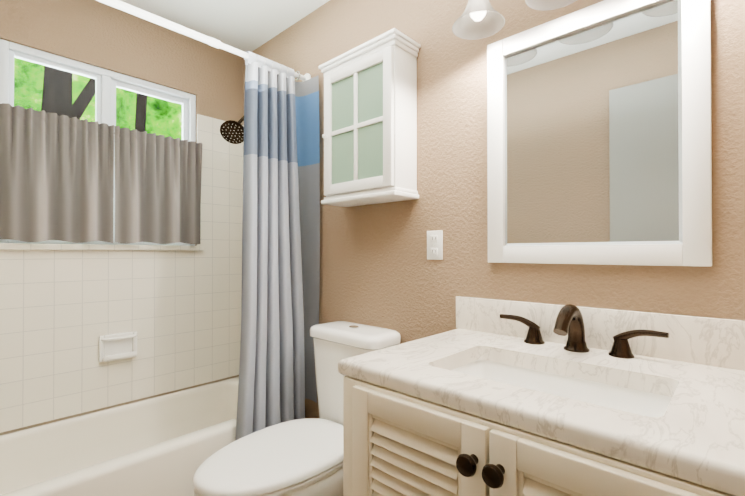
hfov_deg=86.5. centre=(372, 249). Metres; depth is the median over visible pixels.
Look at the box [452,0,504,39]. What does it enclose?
sconce
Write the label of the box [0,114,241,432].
wall tile
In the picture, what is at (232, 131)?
shower head
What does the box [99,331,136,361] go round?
soap dish
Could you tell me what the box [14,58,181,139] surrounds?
backdrop
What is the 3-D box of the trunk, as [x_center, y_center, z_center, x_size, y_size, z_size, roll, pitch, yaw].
[-2.245,-0.990,3.360,0.327,5.506,1.261,0,0,31]
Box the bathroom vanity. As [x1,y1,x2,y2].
[338,296,744,495]
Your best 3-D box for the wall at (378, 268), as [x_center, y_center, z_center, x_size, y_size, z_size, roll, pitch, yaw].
[0.164,-0.043,1.825,3.020,2.585,0.120,0,-1,43]
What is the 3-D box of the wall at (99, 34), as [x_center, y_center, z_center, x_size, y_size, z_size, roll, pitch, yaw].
[-1.457,-0.041,2.212,0.120,2.585,1.520,0,-1,43]
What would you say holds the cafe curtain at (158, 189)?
hanging from the curtain rod
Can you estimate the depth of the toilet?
1.52 m
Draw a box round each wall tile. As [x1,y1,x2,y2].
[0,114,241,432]
[242,125,243,213]
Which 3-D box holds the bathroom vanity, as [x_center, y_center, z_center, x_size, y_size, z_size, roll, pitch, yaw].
[0.488,0.701,0.953,1.058,1.085,0.701,0,-1,43]
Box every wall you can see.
[0,0,242,245]
[243,0,744,418]
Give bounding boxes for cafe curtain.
[0,103,113,242]
[114,126,201,244]
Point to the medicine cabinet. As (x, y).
(369, 135)
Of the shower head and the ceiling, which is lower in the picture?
the shower head
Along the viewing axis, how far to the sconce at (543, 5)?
1.25 m
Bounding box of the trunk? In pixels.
[41,66,146,131]
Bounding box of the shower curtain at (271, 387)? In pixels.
[235,51,304,440]
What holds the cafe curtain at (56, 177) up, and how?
hanging from the curtain rod
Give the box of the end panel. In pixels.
[295,75,319,402]
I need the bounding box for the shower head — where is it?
[220,116,243,143]
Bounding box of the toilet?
[193,321,400,495]
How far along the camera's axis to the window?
2.15 m
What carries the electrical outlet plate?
attached to the wall at (378, 268)
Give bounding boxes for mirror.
[487,0,711,266]
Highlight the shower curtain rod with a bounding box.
[96,0,310,80]
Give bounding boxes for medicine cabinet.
[319,28,420,206]
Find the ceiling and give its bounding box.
[120,0,329,56]
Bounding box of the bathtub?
[0,375,238,495]
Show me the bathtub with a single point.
(167, 443)
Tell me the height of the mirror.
0.808 m
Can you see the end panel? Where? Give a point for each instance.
(307, 118)
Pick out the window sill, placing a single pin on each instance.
(15, 246)
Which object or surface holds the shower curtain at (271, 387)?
hanging from the shower curtain rod
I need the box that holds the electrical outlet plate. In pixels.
[427,230,442,259]
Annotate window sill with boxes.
[0,243,202,249]
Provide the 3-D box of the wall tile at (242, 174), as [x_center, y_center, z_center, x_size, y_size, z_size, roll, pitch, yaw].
[-0.652,0.009,2.493,0.675,1.730,0.012,0,-1,43]
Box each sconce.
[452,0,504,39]
[525,0,576,10]
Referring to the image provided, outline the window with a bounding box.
[0,39,195,245]
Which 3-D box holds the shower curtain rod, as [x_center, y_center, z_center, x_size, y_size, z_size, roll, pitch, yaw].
[-0.885,-0.967,1.687,0.068,0.068,1.516,0,-1,43]

